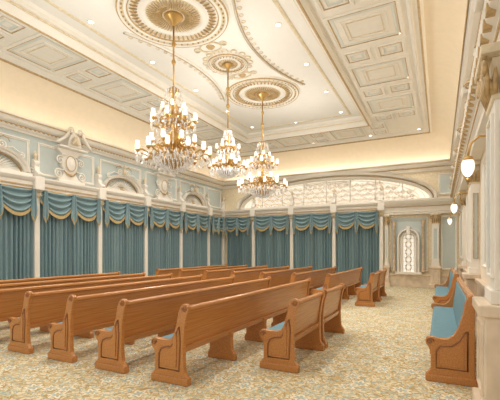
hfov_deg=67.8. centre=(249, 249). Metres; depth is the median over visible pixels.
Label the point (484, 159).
trim
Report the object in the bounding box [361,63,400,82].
trim
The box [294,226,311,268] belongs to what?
drape
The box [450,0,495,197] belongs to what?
trim
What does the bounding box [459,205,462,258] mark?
trim
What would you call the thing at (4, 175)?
trim
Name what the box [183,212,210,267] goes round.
curtain
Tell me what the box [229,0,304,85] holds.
trim
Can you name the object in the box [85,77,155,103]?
trim
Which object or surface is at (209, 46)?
ceiling scroll link
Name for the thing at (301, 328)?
pew
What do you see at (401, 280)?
trim
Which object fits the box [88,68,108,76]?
trim
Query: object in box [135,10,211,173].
chandelier
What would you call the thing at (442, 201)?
trim
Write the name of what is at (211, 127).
trim
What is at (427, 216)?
trim
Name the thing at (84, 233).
drape
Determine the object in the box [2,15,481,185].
trim
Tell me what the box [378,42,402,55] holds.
trim
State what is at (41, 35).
trim
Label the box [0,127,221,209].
wall
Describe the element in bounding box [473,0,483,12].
bracket
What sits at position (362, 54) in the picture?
trim
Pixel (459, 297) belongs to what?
cushion
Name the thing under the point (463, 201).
pilaster
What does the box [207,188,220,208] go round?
trim
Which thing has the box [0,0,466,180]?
ceiling cove
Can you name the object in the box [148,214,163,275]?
drape
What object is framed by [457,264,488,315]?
trim
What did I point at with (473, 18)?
trim
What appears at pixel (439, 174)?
trim
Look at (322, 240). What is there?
drape
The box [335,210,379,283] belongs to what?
curtain
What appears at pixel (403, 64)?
trim
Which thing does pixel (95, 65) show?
trim
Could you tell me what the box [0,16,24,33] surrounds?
trim
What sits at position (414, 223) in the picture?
wall panel
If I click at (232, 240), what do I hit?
drape
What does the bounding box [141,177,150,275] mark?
pilaster column
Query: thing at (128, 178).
arched pediment
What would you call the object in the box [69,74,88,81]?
trim
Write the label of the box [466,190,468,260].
trim
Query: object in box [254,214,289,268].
curtain
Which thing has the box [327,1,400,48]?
trim
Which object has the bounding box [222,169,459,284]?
wall
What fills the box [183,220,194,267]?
drape
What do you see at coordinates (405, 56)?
trim
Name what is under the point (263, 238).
drape
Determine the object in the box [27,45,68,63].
trim
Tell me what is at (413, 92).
trim
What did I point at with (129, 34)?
trim
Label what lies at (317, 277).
pew
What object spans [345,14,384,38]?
trim
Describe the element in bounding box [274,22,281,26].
recessed light
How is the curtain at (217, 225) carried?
hanging from the wall at (48, 162)
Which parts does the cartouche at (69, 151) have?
sill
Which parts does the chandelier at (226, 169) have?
stem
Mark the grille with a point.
(315, 192)
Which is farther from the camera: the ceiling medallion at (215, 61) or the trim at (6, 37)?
the ceiling medallion at (215, 61)
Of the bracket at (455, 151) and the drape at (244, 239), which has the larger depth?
the drape at (244, 239)
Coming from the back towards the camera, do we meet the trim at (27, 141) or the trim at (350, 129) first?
the trim at (350, 129)
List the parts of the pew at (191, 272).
rail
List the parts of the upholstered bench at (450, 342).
panel, raised panel, panel moulding, rail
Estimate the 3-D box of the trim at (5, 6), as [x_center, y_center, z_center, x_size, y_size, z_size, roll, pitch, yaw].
[-0.572,-4.690,9.500,5.260,0.340,11.800,0,0,27]
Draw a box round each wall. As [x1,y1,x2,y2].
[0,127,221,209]
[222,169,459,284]
[460,149,488,283]
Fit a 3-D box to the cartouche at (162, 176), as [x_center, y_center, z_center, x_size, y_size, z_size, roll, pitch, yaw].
[-3.496,-2.893,15.428,0.458,1.686,1.240,0,0,27]
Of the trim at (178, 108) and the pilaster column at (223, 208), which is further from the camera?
the pilaster column at (223, 208)
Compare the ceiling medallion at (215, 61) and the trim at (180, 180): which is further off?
the trim at (180, 180)
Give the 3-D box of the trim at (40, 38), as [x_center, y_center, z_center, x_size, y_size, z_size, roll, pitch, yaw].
[-4.790,-4.627,8.825,1.190,0.005,1.090,0,0,27]
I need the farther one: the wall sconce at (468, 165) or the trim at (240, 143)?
the trim at (240, 143)
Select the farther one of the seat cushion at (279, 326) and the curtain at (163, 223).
the curtain at (163, 223)
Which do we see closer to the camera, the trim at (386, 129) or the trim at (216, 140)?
the trim at (386, 129)
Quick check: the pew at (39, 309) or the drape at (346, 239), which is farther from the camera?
the drape at (346, 239)
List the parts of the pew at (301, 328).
raised panel, panel moulding, panel, rail, backrest, panel, rail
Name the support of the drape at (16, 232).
hanging from the curtain at (18, 205)
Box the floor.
[0,285,477,399]
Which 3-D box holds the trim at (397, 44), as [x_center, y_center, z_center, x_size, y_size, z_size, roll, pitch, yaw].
[3.240,-4.621,8.563,0.370,0.018,0.347,0,0,27]
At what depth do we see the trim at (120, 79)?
11.04 m
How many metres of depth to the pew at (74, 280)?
8.24 m
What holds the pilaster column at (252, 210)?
on the floor
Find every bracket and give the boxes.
[453,145,458,155]
[456,100,466,137]
[461,44,476,97]
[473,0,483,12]
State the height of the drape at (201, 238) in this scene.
3.170 m
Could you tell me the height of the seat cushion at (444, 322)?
0.090 m
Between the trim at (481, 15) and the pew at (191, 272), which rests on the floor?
the pew at (191, 272)
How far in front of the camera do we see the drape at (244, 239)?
19.09 m
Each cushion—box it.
[162,333,173,338]
[268,321,284,329]
[430,306,456,337]
[435,286,448,295]
[448,271,453,289]
[453,282,466,327]
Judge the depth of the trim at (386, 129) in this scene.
14.48 m
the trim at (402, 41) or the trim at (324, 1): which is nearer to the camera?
the trim at (324, 1)
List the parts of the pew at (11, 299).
rail, backrest, rail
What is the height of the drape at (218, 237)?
3.170 m
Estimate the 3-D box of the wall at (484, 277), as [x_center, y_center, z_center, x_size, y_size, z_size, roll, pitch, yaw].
[4.488,-1.700,7.028,0.200,6.500,17.800,0,0,27]
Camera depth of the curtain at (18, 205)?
10.06 m
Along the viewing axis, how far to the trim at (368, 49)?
8.81 m
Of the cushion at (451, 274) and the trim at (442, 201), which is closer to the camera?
the cushion at (451, 274)
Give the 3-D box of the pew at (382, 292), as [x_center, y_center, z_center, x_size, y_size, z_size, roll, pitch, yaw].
[4.069,1.083,12.036,0.546,0.934,1.250,0,0,27]
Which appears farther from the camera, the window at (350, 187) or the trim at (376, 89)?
the window at (350, 187)
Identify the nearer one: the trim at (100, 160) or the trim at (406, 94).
the trim at (406, 94)
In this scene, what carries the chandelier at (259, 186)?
hanging from the ceiling medallion at (242, 92)
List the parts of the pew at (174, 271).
rail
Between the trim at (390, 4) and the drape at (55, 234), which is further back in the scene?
the drape at (55, 234)
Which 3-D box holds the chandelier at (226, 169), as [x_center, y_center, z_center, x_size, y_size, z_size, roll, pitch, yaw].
[-0.571,-3.317,9.611,0.999,2.987,1.047,0,0,9]
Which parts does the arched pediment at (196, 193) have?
arch moulding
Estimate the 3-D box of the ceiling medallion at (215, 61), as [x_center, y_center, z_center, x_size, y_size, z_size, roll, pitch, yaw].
[-0.571,-4.804,9.611,1.308,0.091,1.308,0,0,27]
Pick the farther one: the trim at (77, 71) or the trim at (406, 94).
the trim at (406, 94)
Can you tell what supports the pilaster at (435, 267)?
on the floor
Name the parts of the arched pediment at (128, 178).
arch moulding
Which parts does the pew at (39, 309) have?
raised panel, panel moulding, panel, rail, backrest, rail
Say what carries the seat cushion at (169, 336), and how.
on the pew at (214, 322)
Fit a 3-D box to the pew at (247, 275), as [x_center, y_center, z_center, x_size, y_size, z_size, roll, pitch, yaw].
[0.328,1.083,13.167,0.546,0.934,4.560,0,0,27]
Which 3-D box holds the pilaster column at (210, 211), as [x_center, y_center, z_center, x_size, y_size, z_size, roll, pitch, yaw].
[-2.047,-0.645,18.394,0.340,4.390,0.280,0,0,27]
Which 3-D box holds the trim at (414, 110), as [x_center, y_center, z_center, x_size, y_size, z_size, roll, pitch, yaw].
[5.314,-4.615,12.624,0.660,0.030,0.620,0,0,27]
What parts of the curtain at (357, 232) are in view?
rod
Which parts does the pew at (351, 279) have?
panel, backrest, rail, rail, panel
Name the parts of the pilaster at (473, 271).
panel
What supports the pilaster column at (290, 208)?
on the floor
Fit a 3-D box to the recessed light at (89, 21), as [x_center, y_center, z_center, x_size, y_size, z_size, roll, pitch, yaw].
[-3.376,-4.841,7.900,0.160,0.018,0.160,0,0,27]
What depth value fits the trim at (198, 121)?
13.80 m
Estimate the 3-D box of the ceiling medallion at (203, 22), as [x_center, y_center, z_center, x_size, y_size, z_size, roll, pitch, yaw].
[-1.571,-4.801,7.652,2.325,0.099,2.325,0,0,-15]
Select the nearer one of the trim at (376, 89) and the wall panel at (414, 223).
the trim at (376, 89)
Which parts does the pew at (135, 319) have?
raised panel, panel moulding, panel, rail, backrest, rail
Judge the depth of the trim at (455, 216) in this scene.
14.87 m
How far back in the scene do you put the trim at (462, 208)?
13.37 m
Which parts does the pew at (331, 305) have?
panel, rail, backrest, panel, rail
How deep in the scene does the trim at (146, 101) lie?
11.54 m
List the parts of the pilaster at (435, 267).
panel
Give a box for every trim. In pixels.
[0,0,371,142]
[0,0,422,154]
[0,0,431,156]
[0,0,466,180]
[0,0,480,188]
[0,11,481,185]
[0,12,31,36]
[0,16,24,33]
[0,18,21,31]
[0,18,499,215]
[0,20,17,29]
[0,32,10,42]
[0,32,92,73]
[0,132,29,172]
[0,170,223,216]
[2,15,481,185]
[7,35,87,71]
[10,37,84,69]
[20,42,74,66]
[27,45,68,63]
[37,142,93,184]
[44,0,350,130]
[61,70,96,85]
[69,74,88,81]
[80,64,116,79]
[85,67,110,77]
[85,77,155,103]
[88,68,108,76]
[89,79,150,102]
[92,80,149,101]
[99,159,140,192]
[100,83,142,99]
[105,85,136,97]
[123,31,226,101]
[125,102,151,111]
[132,104,146,109]
[142,108,199,124]
[143,97,169,108]
[145,171,176,200]
[180,180,204,204]
[184,127,230,140]
[191,129,225,139]
[193,130,221,138]
[196,121,210,128]
[205,140,224,145]
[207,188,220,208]
[224,202,376,216]
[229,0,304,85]
[236,143,259,153]
[273,136,312,147]
[281,137,304,144]
[308,133,325,138]
[313,137,330,142]
[314,0,354,14]
[319,0,349,10]
[322,0,345,8]
[322,0,405,51]
[325,0,342,5]
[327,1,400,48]
[327,127,367,140]
[330,3,398,46]
[331,128,364,138]
[335,129,359,137]
[339,10,389,41]
[341,47,373,65]
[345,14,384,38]
[346,50,369,63]
[347,55,412,88]
[348,51,366,61]
[351,53,364,59]
[351,58,408,86]
[353,58,406,85]
[360,86,385,98]
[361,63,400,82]
[364,91,416,114]
[365,65,395,80]
[366,89,380,95]
[367,93,413,113]
[368,122,386,130]
[369,94,412,112]
[370,128,388,135]
[372,113,394,121]
[374,38,406,58]
[374,97,406,110]
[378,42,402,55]
[378,98,402,108]
[381,43,399,54]
[381,197,459,214]
[384,45,397,52]
[387,81,413,93]
[389,215,428,271]
[389,273,448,287]
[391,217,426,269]
[393,84,407,91]
[395,109,417,118]
[438,172,452,194]
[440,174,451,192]
[441,215,456,269]
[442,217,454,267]
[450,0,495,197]
[450,0,499,205]
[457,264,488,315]
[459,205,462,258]
[460,208,462,255]
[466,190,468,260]
[482,155,485,267]
[485,165,485,261]
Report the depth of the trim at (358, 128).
15.02 m
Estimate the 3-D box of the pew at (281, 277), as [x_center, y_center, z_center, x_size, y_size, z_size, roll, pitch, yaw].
[1.185,1.083,12.729,0.546,0.934,4.560,0,0,27]
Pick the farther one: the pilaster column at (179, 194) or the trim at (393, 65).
the pilaster column at (179, 194)
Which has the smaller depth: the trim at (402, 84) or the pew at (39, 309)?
the pew at (39, 309)
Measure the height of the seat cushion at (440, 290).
0.090 m
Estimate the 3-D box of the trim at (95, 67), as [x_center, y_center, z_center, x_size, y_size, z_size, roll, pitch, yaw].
[-3.942,-4.623,9.672,0.494,0.014,0.454,0,0,27]
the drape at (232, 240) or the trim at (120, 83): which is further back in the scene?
the drape at (232, 240)
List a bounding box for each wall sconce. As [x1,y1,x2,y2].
[447,210,461,224]
[451,192,467,213]
[461,135,485,178]
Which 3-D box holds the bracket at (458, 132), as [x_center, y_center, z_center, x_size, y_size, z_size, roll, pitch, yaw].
[4.349,-2.660,7.435,0.418,0.740,0.273,0,0,27]
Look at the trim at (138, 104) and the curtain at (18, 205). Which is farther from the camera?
the trim at (138, 104)
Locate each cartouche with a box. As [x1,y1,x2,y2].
[53,127,91,184]
[154,168,177,200]
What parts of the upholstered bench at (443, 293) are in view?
panel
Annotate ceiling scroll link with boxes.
[194,41,226,52]
[229,71,256,79]
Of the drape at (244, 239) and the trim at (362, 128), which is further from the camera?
the drape at (244, 239)
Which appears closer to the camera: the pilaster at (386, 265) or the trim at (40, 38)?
the trim at (40, 38)
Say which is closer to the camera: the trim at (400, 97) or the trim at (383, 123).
the trim at (400, 97)
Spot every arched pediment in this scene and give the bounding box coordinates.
[0,135,32,175]
[102,163,143,195]
[182,183,207,207]
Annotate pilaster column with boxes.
[31,151,44,277]
[95,166,105,273]
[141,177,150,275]
[177,186,185,267]
[205,193,212,265]
[220,197,225,264]
[250,198,255,266]
[288,192,293,268]
[330,188,336,266]
[377,184,384,269]
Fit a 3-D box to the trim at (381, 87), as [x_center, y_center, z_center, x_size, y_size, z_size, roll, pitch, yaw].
[3.618,-4.615,10.931,0.660,0.030,0.620,0,0,27]
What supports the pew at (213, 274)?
on the floor
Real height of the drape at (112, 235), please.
3.170 m
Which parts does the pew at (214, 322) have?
raised panel, panel moulding, panel, rail, backrest, rail, panel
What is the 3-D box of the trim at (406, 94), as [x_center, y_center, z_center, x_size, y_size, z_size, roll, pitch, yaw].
[4.466,-4.627,11.778,1.190,0.005,1.090,0,0,27]
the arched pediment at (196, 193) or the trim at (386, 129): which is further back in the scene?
the arched pediment at (196, 193)
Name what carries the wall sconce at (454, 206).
attached to the wall at (484, 277)
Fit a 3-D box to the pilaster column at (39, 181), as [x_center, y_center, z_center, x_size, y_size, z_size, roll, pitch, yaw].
[-6.050,-0.645,10.557,0.340,4.390,0.280,0,0,27]
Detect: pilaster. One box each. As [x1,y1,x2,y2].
[383,215,390,286]
[429,213,441,288]
[458,191,466,280]
[462,160,480,329]
[472,41,499,399]
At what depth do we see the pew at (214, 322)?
5.03 m
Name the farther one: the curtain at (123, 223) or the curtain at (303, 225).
the curtain at (303, 225)
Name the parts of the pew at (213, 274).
panel, rail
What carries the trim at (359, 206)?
attached to the wall at (232, 197)
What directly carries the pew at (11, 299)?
on the floor
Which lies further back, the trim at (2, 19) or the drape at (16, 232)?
the drape at (16, 232)
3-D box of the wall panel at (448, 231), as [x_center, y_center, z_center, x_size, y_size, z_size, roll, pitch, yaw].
[8.014,-0.300,14.986,0.540,2.140,0.013,0,0,27]
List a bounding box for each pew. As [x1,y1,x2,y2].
[0,271,120,283]
[0,272,145,288]
[0,273,172,331]
[8,274,202,353]
[48,275,234,362]
[95,276,270,373]
[151,278,310,386]
[155,264,227,277]
[178,264,246,278]
[202,265,267,279]
[230,265,288,282]
[259,266,311,287]
[260,290,324,372]
[290,266,336,295]
[311,267,362,298]
[321,283,344,347]
[355,270,380,306]
[365,268,386,300]
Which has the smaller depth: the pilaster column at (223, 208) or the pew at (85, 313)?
the pew at (85, 313)
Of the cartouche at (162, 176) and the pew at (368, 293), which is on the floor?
the pew at (368, 293)
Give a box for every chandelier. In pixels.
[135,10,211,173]
[208,62,247,178]
[237,92,287,199]
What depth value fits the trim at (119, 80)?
10.79 m
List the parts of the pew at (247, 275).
rail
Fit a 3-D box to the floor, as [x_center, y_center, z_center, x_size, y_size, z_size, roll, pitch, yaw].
[-0.526,1.600,9.589,11.460,0.100,17.800,0,0,27]
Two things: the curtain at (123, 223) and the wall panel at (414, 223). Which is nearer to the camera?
the curtain at (123, 223)
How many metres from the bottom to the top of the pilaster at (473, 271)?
3.300 m
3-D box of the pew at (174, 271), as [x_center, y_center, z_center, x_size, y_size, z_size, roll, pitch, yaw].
[-2.242,1.083,14.479,0.546,0.934,4.560,0,0,27]
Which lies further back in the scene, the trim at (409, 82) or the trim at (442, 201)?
the trim at (442, 201)
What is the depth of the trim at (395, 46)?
8.58 m
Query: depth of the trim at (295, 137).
15.74 m
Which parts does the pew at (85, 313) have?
panel moulding, raised panel, panel, rail, backrest, rail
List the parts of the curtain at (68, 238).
rod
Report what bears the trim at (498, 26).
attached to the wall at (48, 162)
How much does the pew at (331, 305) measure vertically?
0.934 m
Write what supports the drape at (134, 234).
hanging from the curtain at (123, 223)
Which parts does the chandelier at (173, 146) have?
lamp shade, lamp shade, arm, lamp shade, arm, arm, arm, lamp shade, lamp shade, lamp shade, arm, arm, stem, arm, lamp shade, arm, arm, lamp shade, arm, arm, arm, lamp shade, arm, lamp shade, arm, lamp shade, lamp shade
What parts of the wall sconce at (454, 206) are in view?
lamp shade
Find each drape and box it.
[0,206,32,279]
[40,202,70,276]
[71,213,96,274]
[102,207,123,274]
[124,219,143,274]
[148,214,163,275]
[164,219,178,268]
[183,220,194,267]
[195,223,206,266]
[210,221,215,265]
[216,229,220,264]
[227,229,238,265]
[239,223,250,266]
[256,227,271,267]
[272,223,289,268]
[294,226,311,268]
[313,222,331,269]
[336,224,356,272]
[357,224,378,283]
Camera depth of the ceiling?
9.32 m
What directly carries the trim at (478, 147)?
attached to the wall at (484, 277)
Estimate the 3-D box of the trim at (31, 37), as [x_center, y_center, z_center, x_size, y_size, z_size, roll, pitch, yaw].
[-4.790,-4.615,8.825,1.450,0.030,1.350,0,0,27]
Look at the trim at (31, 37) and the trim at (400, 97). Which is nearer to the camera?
the trim at (31, 37)
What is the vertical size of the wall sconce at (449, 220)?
0.520 m
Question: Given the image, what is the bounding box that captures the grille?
[255,180,424,206]
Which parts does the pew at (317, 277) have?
panel, backrest, rail, rail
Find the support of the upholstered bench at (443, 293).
on the floor
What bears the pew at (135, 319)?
on the floor
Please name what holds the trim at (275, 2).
attached to the ceiling
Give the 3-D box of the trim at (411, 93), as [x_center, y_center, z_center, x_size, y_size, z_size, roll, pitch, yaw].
[4.466,-4.623,11.778,1.284,0.014,1.184,0,0,27]
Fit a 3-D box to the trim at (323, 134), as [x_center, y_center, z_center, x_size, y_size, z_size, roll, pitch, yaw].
[2.682,-4.615,14.968,0.620,0.030,0.660,0,0,27]
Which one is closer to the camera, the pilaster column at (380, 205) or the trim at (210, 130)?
the trim at (210, 130)
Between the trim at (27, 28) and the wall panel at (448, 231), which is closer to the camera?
the trim at (27, 28)
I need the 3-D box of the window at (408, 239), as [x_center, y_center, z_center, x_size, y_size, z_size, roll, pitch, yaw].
[6.623,-0.110,15.560,1.300,2.240,0.260,0,0,27]
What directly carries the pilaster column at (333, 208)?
on the floor
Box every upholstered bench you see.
[425,277,476,386]
[432,267,458,303]
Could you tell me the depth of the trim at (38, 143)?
11.15 m
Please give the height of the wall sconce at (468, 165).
0.520 m
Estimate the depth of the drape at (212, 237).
18.77 m
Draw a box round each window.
[236,172,437,209]
[392,220,424,274]
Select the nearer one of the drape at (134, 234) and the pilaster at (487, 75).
the pilaster at (487, 75)
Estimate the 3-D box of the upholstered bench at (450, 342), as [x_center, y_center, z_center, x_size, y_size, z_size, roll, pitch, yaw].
[3.045,1.031,5.721,0.530,1.038,3.214,0,0,27]
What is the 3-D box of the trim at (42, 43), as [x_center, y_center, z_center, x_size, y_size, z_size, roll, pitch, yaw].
[-4.790,-4.621,8.825,0.890,0.018,0.790,0,0,27]
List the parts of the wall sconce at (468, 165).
lamp shade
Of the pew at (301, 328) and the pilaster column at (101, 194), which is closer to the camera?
the pew at (301, 328)
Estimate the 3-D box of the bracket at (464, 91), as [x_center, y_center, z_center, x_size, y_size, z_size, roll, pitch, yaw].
[3.326,-2.660,5.432,0.418,0.740,0.273,0,0,27]
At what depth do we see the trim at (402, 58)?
10.02 m
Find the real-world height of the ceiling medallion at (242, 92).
0.099 m
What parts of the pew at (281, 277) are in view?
rail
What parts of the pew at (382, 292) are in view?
panel, backrest, panel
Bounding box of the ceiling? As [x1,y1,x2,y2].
[28,0,360,133]
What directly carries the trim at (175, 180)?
attached to the wall at (48, 162)
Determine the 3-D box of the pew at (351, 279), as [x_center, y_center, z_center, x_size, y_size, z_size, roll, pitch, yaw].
[2.898,1.083,11.854,0.546,0.934,4.560,0,0,27]
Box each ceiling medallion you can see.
[113,0,229,47]
[203,49,252,74]
[225,75,299,108]
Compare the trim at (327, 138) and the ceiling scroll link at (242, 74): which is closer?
the ceiling scroll link at (242, 74)
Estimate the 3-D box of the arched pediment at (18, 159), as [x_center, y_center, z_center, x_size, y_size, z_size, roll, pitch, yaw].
[-6.612,-2.600,9.609,0.272,1.100,2.276,0,0,27]
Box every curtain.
[0,184,37,279]
[40,190,100,276]
[102,200,147,274]
[148,206,182,275]
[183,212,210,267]
[210,216,224,265]
[225,216,250,266]
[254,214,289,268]
[292,212,332,269]
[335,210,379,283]
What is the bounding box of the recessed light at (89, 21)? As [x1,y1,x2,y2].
[87,19,94,24]
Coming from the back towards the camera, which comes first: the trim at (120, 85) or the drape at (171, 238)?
the drape at (171, 238)
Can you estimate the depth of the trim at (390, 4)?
7.56 m
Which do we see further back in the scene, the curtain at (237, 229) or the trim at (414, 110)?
the curtain at (237, 229)
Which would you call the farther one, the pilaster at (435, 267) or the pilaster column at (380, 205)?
the pilaster column at (380, 205)
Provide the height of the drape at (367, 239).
3.170 m
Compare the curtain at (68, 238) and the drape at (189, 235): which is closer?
the curtain at (68, 238)
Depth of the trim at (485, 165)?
6.32 m
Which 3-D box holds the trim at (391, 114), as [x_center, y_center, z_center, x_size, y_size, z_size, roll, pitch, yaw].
[4.655,-4.615,12.961,0.660,0.030,0.620,0,0,27]
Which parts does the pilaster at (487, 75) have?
panel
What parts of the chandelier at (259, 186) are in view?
stem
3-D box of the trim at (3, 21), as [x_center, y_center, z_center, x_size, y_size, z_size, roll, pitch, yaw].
[-4.979,-4.627,7.641,0.280,0.005,0.257,0,0,27]
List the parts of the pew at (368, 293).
panel, raised panel, panel moulding, panel, backrest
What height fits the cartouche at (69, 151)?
1.686 m
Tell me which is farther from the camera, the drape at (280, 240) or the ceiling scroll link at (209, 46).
the drape at (280, 240)
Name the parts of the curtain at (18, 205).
rod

